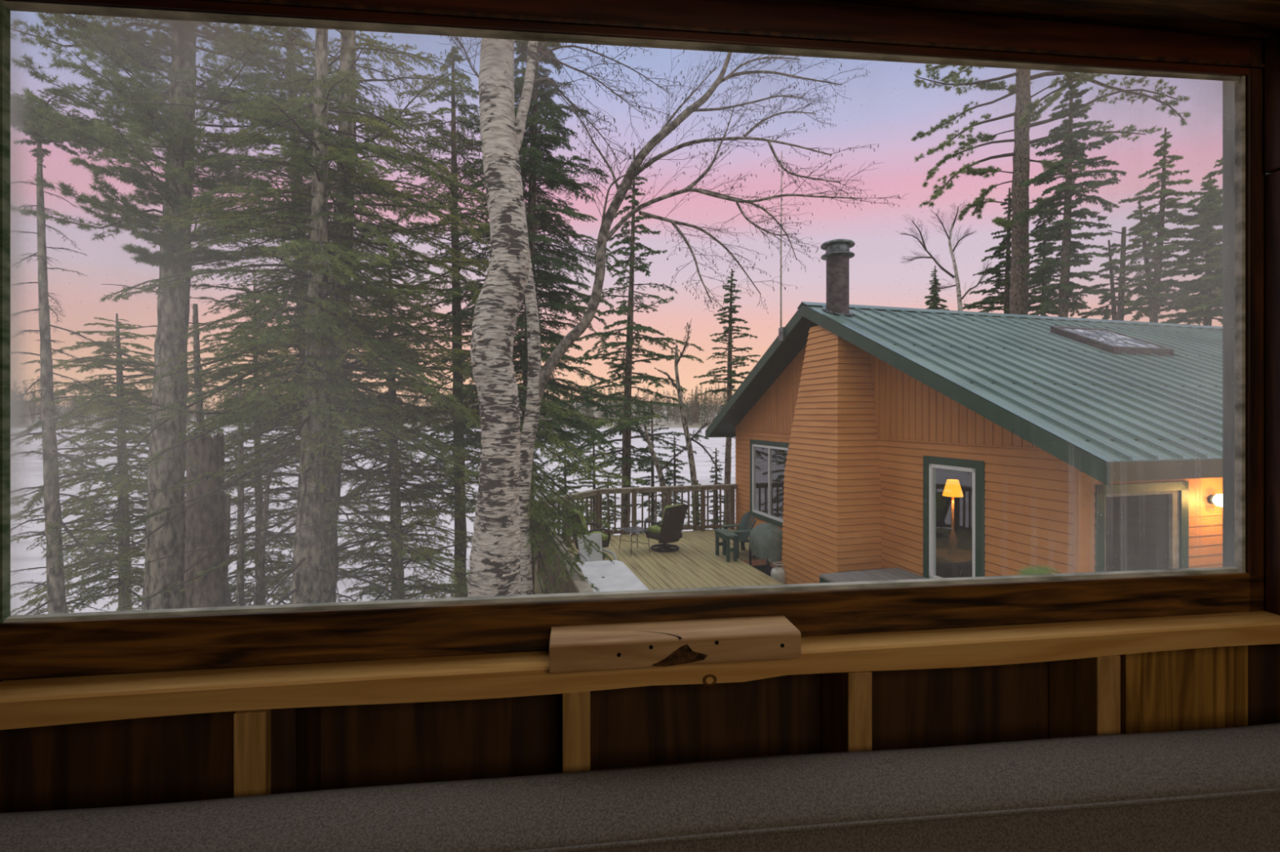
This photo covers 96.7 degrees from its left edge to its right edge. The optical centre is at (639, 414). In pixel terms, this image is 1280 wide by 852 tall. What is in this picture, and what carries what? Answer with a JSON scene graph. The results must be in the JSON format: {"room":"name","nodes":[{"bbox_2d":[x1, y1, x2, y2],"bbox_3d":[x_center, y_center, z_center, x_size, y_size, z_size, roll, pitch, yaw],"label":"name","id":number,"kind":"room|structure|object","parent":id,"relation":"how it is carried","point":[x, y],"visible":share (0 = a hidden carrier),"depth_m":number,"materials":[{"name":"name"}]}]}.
{"room":"cabin interior","nodes":[
{"label":"cabin interior","id":0,"kind":"room"},
{"bbox_2d":[0,644,1279,813],"bbox_3d":[0.087,0.800,0.885,4.200,4.200,0.044,0,0,-7],"label":"wall","id":1,"kind":"structure","parent":0,"point":[185,757],"depth_m":0.84,"materials":[{"name":"brown wood"}]},
{"bbox_2d":[0,0,1279,681],"bbox_3d":[0.025,-0.179,0.767,2.650,1.042,0.320,0,0,-7],"label":"window","id":2,"kind":"structure","parent":1,"relation":"in","point":[62,645],"depth_m":0.84,"materials":[{"name":"brown wood"}]},
{"bbox_2d":[0,610,1279,729],"bbox_3d":[0.010,0.348,0.809,2.530,0.061,0.089,0,0,-7],"label":"board","id":3,"kind":"object","parent":1,"relation":"attached to","point":[51,701],"visible":0.82,"depth_m":0.76,"materials":[{"name":"brown wood"}]},
{"bbox_2d":[549,615,801,673],"bbox_3d":[0.047,0.313,0.782,0.337,0.039,0.069,0,0,-6],"label":"wood block","id":4,"kind":"object","parent":3,"relation":"on","point":[604,646],"visible":1,"depth_m":0.76,"materials":[{"name":"brown wood"}]},
{"bbox_2d":[1120,645,1248,733],"bbox_3d":[0.914,0.830,0.954,0.230,0.940,0.010,0,0,-7],"label":"panel","id":5,"kind":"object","parent":1,"relation":"attached to","point":[1197,688],"depth_m":0.95,"materials":[{"name":"orange wood"}]},
{"bbox_3d":[-0.170,1.330,-0.835,3.420,0.060,3.380,0,0,-6],"label":"floor","id":6,"kind":"structure","parent":0,"visible":0},
{"bbox_2d":[233,709,271,797],"bbox_3d":[-0.493,0.837,0.753,0.037,0.927,0.088,0,0,-6],"label":"stud","id":7,"kind":"object","parent":6,"relation":"on","point":[251,728],"visible":0.45,"depth_m":0.71,"materials":[{"name":"brown wood"}]},
{"bbox_2d":[562,691,590,773],"bbox_3d":[-0.089,0.834,0.799,0.037,0.932,0.088,0,0,-7],"label":"stud","id":8,"kind":"object","parent":6,"relation":"on","point":[575,705],"visible":0.45,"depth_m":0.76,"materials":[{"name":"brown wood"}]},
{"bbox_2d":[0,723,1279,851],"bbox_3d":[-0.100,0.871,0.314,2.800,0.857,0.828,0,0,-7],"label":"sofa","id":9,"kind":"object","parent":6,"relation":"on","point":[1218,789],"visible":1,"depth_m":0.67,"materials":[{"name":"grey fabric"}]},
{"bbox_2d":[822,671,871,753],"bbox_3d":[0.305,0.832,0.844,0.036,0.936,0.088,0,0,-6],"label":"stud","id":10,"kind":"object","parent":6,"relation":"on","point":[846,697],"visible":0.45,"depth_m":0.80,"materials":[{"name":"brown wood"}]},
{"bbox_2d":[1049,655,1120,738],"bbox_3d":[0.692,0.830,0.888,0.038,0.940,0.088,0,0,-6],"label":"stud","id":11,"kind":"object","parent":6,"relation":"on","point":[1085,693],"visible":0.45,"depth_m":0.86,"materials":[{"name":"brown wood"}]},
{"label":"outside","id":12,"kind":"structure","parent":0,"visible":0},
{"bbox_2d":[19,402,722,428],"bbox_3d":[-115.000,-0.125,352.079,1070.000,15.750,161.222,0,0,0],"label":"shore","id":13,"kind":"structure","parent":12,"point":[672,424],"depth_m":308.18,"materials":[{"name":"white snow"}]},
{"bbox_2d":[19,389,733,426],"bbox_3d":[-144.858,-5.449,327.003,474.976,25.885,99.806,0,0,0],"label":"treeline","id":14,"kind":"object","parent":13,"relation":"on","point":[694,411],"visible":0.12,"depth_m":307.35,"materials":[{"name":"green plant"}]},
{"bbox_2d":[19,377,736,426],"bbox_3d":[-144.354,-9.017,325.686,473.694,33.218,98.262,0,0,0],"label":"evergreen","id":15,"kind":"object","parent":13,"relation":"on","point":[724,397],"visible":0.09,"depth_m":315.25,"materials":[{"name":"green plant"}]},
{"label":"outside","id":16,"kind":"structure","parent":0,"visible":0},
{"bbox_2d":[10,427,735,615],"bbox_3d":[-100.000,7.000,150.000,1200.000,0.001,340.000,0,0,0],"label":"frozen lake","id":17,"kind":"structure","parent":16,"point":[30,469],"depth_m":47.03,"materials":[{"name":"white ice"}]},
{"bbox_2d":[542,444,590,541],"bbox_3d":[-2.218,3.822,16.494,1.425,6.392,1.577,0,0,43],"label":"spruce tree","id":18,"kind":"object","parent":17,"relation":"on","point":[566,472],"visible":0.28,"depth_m":16.45,"materials":[{"name":"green plant"}]},
{"bbox_2d":[653,435,691,530],"bbox_3d":[1.130,3.900,17.533,1.362,6.471,1.186,0,0,28],"label":"spruce tree","id":19,"kind":"object","parent":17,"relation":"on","point":[675,471],"visible":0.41,"depth_m":17.44,"materials":[{"name":"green plant"}]},
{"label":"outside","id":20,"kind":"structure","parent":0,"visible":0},
{"bbox_3d":[15.000,5.125,52.000,150.000,4.350,116.000,0,0,0],"label":"ground","id":21,"kind":"structure","parent":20,"visible":0},
{"bbox_2d":[10,88,148,615],"bbox_3d":[-7.750,0.112,7.473,2.815,8.671,2.383,0,0,-23],"label":"spruce tree","id":22,"kind":"object","parent":21,"relation":"on","point":[56,602],"visible":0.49,"depth_m":7.56,"materials":[{"name":"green plant"}]},
{"bbox_2d":[10,313,237,615],"bbox_3d":[-9.546,1.672,10.572,3.910,7.068,3.950,0,0,-23],"label":"fir tree","id":23,"kind":"object","parent":21,"relation":"on","point":[125,593],"visible":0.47,"depth_m":10.12,"materials":[{"name":"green plant"}]},
{"bbox_2d":[10,12,338,609],"bbox_3d":[-6.796,-1.525,7.994,4.808,12.144,4.642,0,0,-20],"label":"pine tree","id":24,"kind":"object","parent":21,"relation":"on","point":[179,130],"visible":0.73,"depth_m":7.86,"materials":[{"name":"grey plant"}]},
{"bbox_2d":[189,303,207,434],"bbox_3d":[-7.136,1.510,9.421,0.517,6.672,0.353,0,0,-17],"label":"bare tree","id":25,"kind":"object","parent":21,"relation":"on","point":[196,345],"visible":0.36,"depth_m":9.37,"materials":[{"name":"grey plant"}]},
{"bbox_2d":[183,431,232,608],"bbox_3d":[-5.444,2.304,7.193,0.705,4.195,0.692,0,0,0],"label":"trunk","id":26,"kind":"object","parent":21,"relation":"on","point":[212,589],"visible":0.44,"depth_m":7.05,"materials":[{"name":"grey plant"}]},
{"bbox_2d":[224,489,237,595],"bbox_3d":[-5.448,2.648,7.394,0.305,3.549,0.400,0,0,0],"label":"bare tree","id":27,"kind":"object","parent":21,"relation":"on","point":[227,510],"visible":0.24,"depth_m":7.38,"materials":[{"name":"grey plant"}]},
{"bbox_2d":[235,371,252,606],"bbox_3d":[-6.323,2.018,9.026,0.183,5.431,0.282,0,0,0],"label":"bare tree","id":28,"kind":"object","parent":21,"relation":"on","point":[240,574],"visible":0.43,"depth_m":8.96,"materials":[{"name":"grey plant"}]},
{"bbox_2d":[140,281,368,606],"bbox_3d":[-6.819,1.346,10.338,3.546,7.512,3.215,0,0,-15],"label":"fir tree","id":29,"kind":"object","parent":21,"relation":"on","point":[278,564],"visible":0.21,"depth_m":9.97,"materials":[{"name":"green plant"}]},
{"bbox_2d":[248,447,271,605],"bbox_3d":[-6.113,2.621,9.188,0.346,4.336,0.390,0,0,0],"label":"bare tree","id":30,"kind":"object","parent":21,"relation":"on","point":[260,573],"visible":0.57,"depth_m":9.17,"materials":[{"name":"grey plant"}]},
{"bbox_2d":[44,28,488,610],"bbox_3d":[-4.075,-0.455,7.018,4.821,9.684,4.780,0,0,3],"label":"fir tree","id":31,"kind":"object","parent":21,"relation":"on","point":[307,583],"visible":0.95,"depth_m":6.73,"materials":[{"name":"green plant"}]},
{"bbox_2d":[128,25,452,510],"bbox_3d":[-5.555,-0.864,9.696,4.700,11.666,4.648,0,0,-25],"label":"fir tree","id":32,"kind":"object","parent":21,"relation":"on","point":[291,39],"visible":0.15,"depth_m":9.46,"materials":[{"name":"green plant"}]},
{"bbox_2d":[144,29,490,603],"bbox_3d":[-4.164,-0.772,8.090,4.368,10.564,4.563,0,0,-41],"label":"fir tree","id":33,"kind":"object","parent":21,"relation":"on","point":[347,57],"visible":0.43,"depth_m":7.81,"materials":[{"name":"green plant"}]},
{"bbox_2d":[253,242,480,603],"bbox_3d":[-3.701,0.992,8.830,4.121,7.380,3.909,0,0,-22],"label":"fir tree","id":34,"kind":"object","parent":21,"relation":"on","point":[397,579],"visible":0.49,"depth_m":8.53,"materials":[{"name":"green plant"}]},
{"bbox_2d":[347,45,564,597],"bbox_3d":[-3.358,-0.764,10.393,3.914,11.871,3.655,0,0,9],"label":"fir tree","id":35,"kind":"object","parent":21,"relation":"on","point":[460,523],"visible":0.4,"depth_m":10.30,"materials":[{"name":"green plant"}]},
{"bbox_2d":[405,40,681,594],"bbox_3d":[-2.029,-1.086,9.739,4.017,12.110,4.109,0,0,-36],"label":"spruce tree","id":36,"kind":"object","parent":21,"relation":"on","point":[534,168],"visible":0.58,"depth_m":9.58,"materials":[{"name":"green plant"}]},
{"bbox_2d":[401,35,702,597],"bbox_3d":[-0.785,0.199,5.200,2.672,8.342,1.091,0,0,-5],"label":"birch tree","id":37,"kind":"object","parent":21,"relation":"on","point":[495,566],"visible":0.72,"depth_m":4.87,"materials":[{"name":"white plant"}]},
{"bbox_2d":[457,384,661,594],"bbox_3d":[-0.912,1.957,6.797,2.285,4.847,1.378,0,0,5],"label":"fir tree","id":38,"kind":"object","parent":21,"relation":"on","point":[548,512],"visible":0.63,"depth_m":6.58,"materials":[{"name":"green plant"}]},
{"bbox_2d":[566,416,624,531],"bbox_3d":[-1.443,3.569,17.096,1.806,7.043,1.805,0,0,-36],"label":"fir tree","id":39,"kind":"object","parent":21,"relation":"on","point":[593,456],"visible":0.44,"depth_m":16.92,"materials":[{"name":"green plant"}]},
{"bbox_2d":[601,471,624,535],"bbox_3d":[-0.878,4.301,16.199,1.045,5.322,0.945,0,0,-29],"label":"fir tree","id":40,"kind":"object","parent":21,"relation":"on","point":[611,501],"visible":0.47,"depth_m":16.17,"materials":[{"name":"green plant"}]},
{"bbox_2d":[538,147,708,534],"bbox_3d":[-0.448,-0.765,19.043,5.223,16.269,5.704,0,0,42],"label":"spruce tree","id":41,"kind":"object","parent":21,"relation":"on","point":[626,461],"visible":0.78,"depth_m":18.89,"materials":[{"name":"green plant"}]},
{"bbox_2d":[617,400,685,533],"bbox_3d":[0.381,3.365,18.547,2.419,7.564,2.203,0,0,0],"label":"spruce tree","id":42,"kind":"object","parent":21,"relation":"on","point":[651,469],"visible":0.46,"depth_m":18.45,"materials":[{"name":"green plant"}]},
{"bbox_2d":[533,528,782,594],"bbox_3d":[1.512,5.099,8.185,5.584,4.202,12.600,0,0,-15],"label":"deck","id":43,"kind":"object","parent":21,"relation":"on","point":[695,564],"visible":0.17,"depth_m":11.38,"materials":[{"name":"brown wood"}]},
{"bbox_2d":[563,508,610,559],"bbox_3d":[-1.140,2.471,11.871,0.889,1.042,0.742,0,0,-24],"label":"patio chair","id":44,"kind":"object","parent":43,"relation":"on","point":[606,539],"visible":0.29,"depth_m":11.69,"materials":[{"name":"black metal"}]},
{"bbox_2d":[571,508,588,531],"bbox_3d":[-1.249,2.250,11.823,0.255,0.546,0.520,0,0,-24],"label":"cushion","id":45,"kind":"object","parent":44,"relation":"on","point":[581,517],"depth_m":11.58,"materials":[{"name":"green fabric"}]},
{"bbox_2d":[588,531,608,541],"bbox_3d":[-0.993,2.570,11.937,0.540,0.170,0.530,0,0,-24],"label":"seat cushion","id":46,"kind":"object","parent":44,"relation":"on","point":[604,537],"depth_m":11.80,"materials":[{"name":"green fabric"}]},
{"bbox_2d":[577,533,617,562],"bbox_3d":[-0.739,2.536,9.584,0.554,0.932,0.577,0,0,-30],"label":"plastic chair","id":47,"kind":"object","parent":43,"relation":"on","point":[597,538],"visible":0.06,"depth_m":9.76,"materials":[{"name":"white plastic"}]},
{"bbox_2d":[576,560,648,591],"bbox_3d":[-0.514,2.636,7.938,0.920,0.736,1.764,0,0,-15],"label":"patio table","id":48,"kind":"object","parent":43,"relation":"on","point":[605,575],"visible":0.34,"depth_m":7.97,"materials":[{"name":"white plastic"}]},
{"bbox_2d":[618,526,649,555],"bbox_3d":[-0.122,2.750,12.401,0.476,0.502,0.555,0,0,-30],"label":"side table","id":49,"kind":"object","parent":43,"relation":"on","point":[633,529],"visible":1,"depth_m":12.36,"materials":[{"name":"black glass"}]},
{"bbox_2d":[533,484,738,594],"bbox_3d":[-0.641,2.515,9.600,4.182,1.370,11.910,0,0,12],"label":"deck railing","id":50,"kind":"object","parent":43,"relation":"on","point":[575,584],"visible":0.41,"depth_m":14.09,"materials":[{"name":"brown wood"}]},
{"bbox_2d":[644,503,688,551],"bbox_3d":[0.624,2.471,12.575,0.742,1.042,0.889,0,0,-41],"label":"swivel chair","id":51,"kind":"object","parent":43,"relation":"on","point":[669,531],"visible":1,"depth_m":12.34,"materials":[{"name":"brown wicker"}]},
{"bbox_2d":[647,524,661,534],"bbox_3d":[0.519,2.570,12.697,0.530,0.170,0.540,0,0,-41],"label":"seat cushion","id":52,"kind":"object","parent":51,"relation":"on","point":[653,530],"depth_m":12.56,"materials":[{"name":"green fabric"}]},
{"bbox_2d":[660,503,680,528],"bbox_3d":[0.703,2.250,12.485,0.520,0.546,0.255,0,0,-41],"label":"cushion","id":53,"kind":"object","parent":51,"relation":"on","point":[668,524],"depth_m":12.26,"materials":[{"name":"green fabric"}]},
{"bbox_2d":[714,528,737,562],"bbox_3d":[1.796,2.728,11.873,0.243,0.545,0.680,0,0,-15],"label":"side table","id":54,"kind":"object","parent":43,"relation":"on","point":[724,534],"visible":1,"depth_m":11.66,"materials":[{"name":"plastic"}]},
{"bbox_2d":[720,511,756,558],"bbox_3d":[2.145,2.550,12.238,0.550,0.900,0.740,0,0,-15],"label":"chair","id":55,"kind":"object","parent":43,"relation":"on","point":[743,531],"visible":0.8,"depth_m":12.19,"materials":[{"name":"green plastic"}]},
{"bbox_2d":[748,522,782,577],"bbox_3d":[2.592,2.779,11.539,0.542,1.143,0.985,0,0,-15],"label":"barbecue grill","id":56,"kind":"object","parent":43,"relation":"on","point":[766,542],"visible":0.66,"depth_m":11.24,"materials":[{"name":"black metal"}]},
{"bbox_2d":[751,564,773,577],"bbox_3d":[2.593,3.175,11.532,0.400,0.030,0.780,0,0,-15],"label":"shelf","id":57,"kind":"object","parent":56,"relation":"attached to","point":[762,568],"depth_m":11.67,"materials":[{"name":"metal"}]},
{"bbox_2d":[770,561,785,584],"bbox_3d":[2.679,3.110,10.976,0.304,0.481,0.304,0,0,0],"label":"propane tank","id":58,"kind":"object","parent":43,"relation":"on","point":[778,573],"visible":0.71,"depth_m":10.86,"materials":[{"name":"white metal"}]},
{"bbox_2d":[819,567,927,582],"bbox_3d":[3.633,2.895,8.149,1.427,0.910,1.525,0,0,-15],"label":"storage box","id":59,"kind":"object","parent":43,"relation":"on","point":[888,574],"visible":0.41,"depth_m":8.60,"materials":[{"name":"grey plastic"}]},
{"bbox_2d":[630,412,687,510],"bbox_3d":[0.574,3.639,17.408,1.864,7.416,0.478,0,0,10],"label":"bare tree","id":60,"kind":"object","parent":21,"relation":"on","point":[661,478],"visible":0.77,"depth_m":17.34,"materials":[{"name":"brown plant"}]},
{"bbox_2d":[654,318,721,530],"bbox_3d":[1.475,2.233,16.970,2.090,10.146,0.787,0,0,0],"label":"bare tree","id":61,"kind":"object","parent":21,"relation":"on","point":[688,439],"visible":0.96,"depth_m":16.95,"materials":[{"name":"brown plant"}]},
{"bbox_2d":[684,480,709,530],"bbox_3d":[1.733,4.501,16.868,0.868,5.128,0.916,0,0,0],"label":"fir tree","id":62,"kind":"object","parent":21,"relation":"on","point":[698,523],"visible":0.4,"depth_m":16.77,"materials":[{"name":"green plant"}]},
{"bbox_2d":[518,48,908,595],"bbox_3d":[0.714,-0.119,6.676,4.183,8.979,2.190,0,0,9],"label":"birch tree","id":63,"kind":"object","parent":21,"relation":"on","point":[538,378],"visible":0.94,"depth_m":6.37,"materials":[{"name":"white plant"}]},
{"bbox_2d":[705,448,729,529],"bbox_3d":[2.443,4.123,17.539,1.001,6.025,1.142,0,0,0],"label":"spruce tree","id":64,"kind":"object","parent":21,"relation":"on","point":[717,507],"visible":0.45,"depth_m":17.47,"materials":[{"name":"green plant"}]},
{"bbox_2d":[692,268,760,528],"bbox_3d":[3.559,0.741,23.224,2.706,13.258,2.225,0,0,29],"label":"spruce tree","id":65,"kind":"object","parent":21,"relation":"on","point":[731,320],"visible":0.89,"depth_m":22.91,"materials":[{"name":"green plant"}]},
{"bbox_2d":[924,265,948,310],"bbox_3d":[17.645,-2.562,34.006,1.446,12.666,1.206,0,0,0],"label":"spruce tree","id":66,"kind":"object","parent":21,"relation":"on","point":[935,300],"visible":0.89,"depth_m":33.88,"materials":[{"name":"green plant"}]},
{"bbox_2d":[895,200,991,311],"bbox_3d":[15.337,-3.772,29.305,4.398,14.774,3.183,0,0,0],"label":"bare tree","id":67,"kind":"object","parent":21,"relation":"on","point":[959,298],"visible":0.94,"depth_m":28.94,"materials":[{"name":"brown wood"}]},
{"bbox_2d":[705,239,1222,584],"bbox_3d":[11.159,0.587,12.536,17.081,7.427,10.155,0,0,-15],"label":"cabin","id":68,"kind":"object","parent":21,"relation":"on","point":[1071,445],"visible":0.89,"depth_m":8.96,"materials":[{"name":"orange paint"}]},
{"bbox_2d":[778,151,785,342],"bbox_3d":[2.808,-3.328,11.263,0.050,3.761,0.160,0,0,-15],"label":"antenna mast","id":69,"kind":"object","parent":68,"relation":"attached to","point":[782,330],"visible":1,"depth_m":11.27,"materials":[{"name":"grey metal"}]},
{"bbox_2d":[935,547,972,577],"bbox_3d":[5.000,2.610,9.026,0.810,0.780,0.840,0,0,-15],"label":"side table","id":70,"kind":"object","parent":68,"relation":"in","point":[964,556],"visible":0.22,"depth_m":8.83,"materials":[{"name":"brown wood"}]},
{"bbox_2d":[942,479,963,555],"bbox_3d":[4.957,1.629,9.014,0.296,1.182,0.296,0,0,-15],"label":"table lamp","id":71,"kind":"object","parent":70,"relation":"on","point":[952,489],"visible":1,"depth_m":8.96,"materials":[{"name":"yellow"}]},
{"bbox_2d":[959,559,972,577],"bbox_3d":[4.935,2.534,8.242,0.448,0.936,0.467,0,0,-38],"label":"wooden chair","id":72,"kind":"object","parent":68,"relation":"in","point":[971,560],"visible":0.1,"depth_m":8.22,"materials":[{"name":"brown wood"}]},
{"bbox_2d":[1208,493,1222,506],"bbox_3d":[6.964,1.030,6.827,0.154,0.156,0.177,0,0,-15],"label":"lamp","id":73,"kind":"object","parent":68,"relation":"attached to","point":[1217,500],"visible":0.78,"depth_m":6.81,"materials":[{"name":"white glass"}]},
{"bbox_2d":[962,187,1048,314],"bbox_3d":[21.274,-4.884,33.159,4.569,16.505,4.734,0,0,33],"label":"spruce tree","id":74,"kind":"object","parent":21,"relation":"on","point":[1004,300],"visible":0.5,"depth_m":32.97,"materials":[{"name":"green plant"}]},
{"bbox_2d":[1027,221,1069,316],"bbox_3d":[22.142,-3.624,31.104,2.364,13.943,2.279,0,0,41],"label":"spruce tree","id":75,"kind":"object","parent":21,"relation":"on","point":[1046,282],"visible":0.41,"depth_m":30.91,"materials":[{"name":"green plant"}]},
{"bbox_2d":[910,63,1191,315],"bbox_3d":[21.063,-9.275,29.665,13.626,25.275,7.664,0,0,15],"label":"pine tree","id":76,"kind":"object","parent":21,"relation":"on","point":[1024,109],"visible":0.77,"depth_m":29.72,"materials":[{"name":"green plant"}]},
{"bbox_2d":[1013,71,1126,317],"bbox_3d":[20.334,-6.832,26.981,4.436,20.364,4.192,0,0,32],"label":"spruce tree","id":77,"kind":"object","parent":21,"relation":"on","point":[1074,150],"visible":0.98,"depth_m":26.84,"materials":[{"name":"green plant"}]},
{"bbox_2d":[1077,240,1148,319],"bbox_3d":[23.436,-2.660,28.070,3.407,11.857,2.461,0,0,14],"label":"spruce tree","id":78,"kind":"object","parent":21,"relation":"on","point":[1107,313],"visible":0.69,"depth_m":27.96,"materials":[{"name":"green plant"}]},
{"bbox_2d":[1107,226,1132,320],"bbox_3d":[22.784,-2.846,27.006,1.144,12.085,0.364,0,0,0],"label":"snag","id":79,"kind":"object","parent":21,"relation":"on","point":[1120,317],"visible":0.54,"depth_m":26.93,"materials":[{"name":"brown plant"}]},
{"bbox_2d":[1117,203,1178,315],"bbox_3d":[23.131,-3.299,25.976,2.664,12.994,2.404,0,0,0],"label":"spruce tree","id":80,"kind":"object","parent":21,"relation":"on","point":[1140,217],"visible":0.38,"depth_m":25.99,"materials":[{"name":"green plant"}]},
{"bbox_2d":[1099,127,1215,322],"bbox_3d":[22.857,-4.691,24.994,3.432,15.796,3.376,0,0,-6],"label":"spruce tree","id":81,"kind":"object","parent":21,"relation":"on","point":[1153,220],"visible":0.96,"depth_m":24.90,"materials":[{"name":"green plant"}]},
{"bbox_2d":[1146,175,1222,325],"bbox_3d":[24.156,-3.453,23.810,4.075,13.213,4.047,0,0,30],"label":"spruce tree","id":82,"kind":"object","parent":21,"relation":"on","point":[1203,233],"visible":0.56,"depth_m":23.95,"materials":[{"name":"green plant"}]},
{"bbox_2d":[1177,157,1222,319],"bbox_3d":[23.354,-4.242,22.323,3.203,14.807,3.236,0,0,36],"label":"spruce tree","id":83,"kind":"object","parent":21,"relation":"on","point":[1218,214],"visible":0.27,"depth_m":22.92,"materials":[{"name":"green plant"}]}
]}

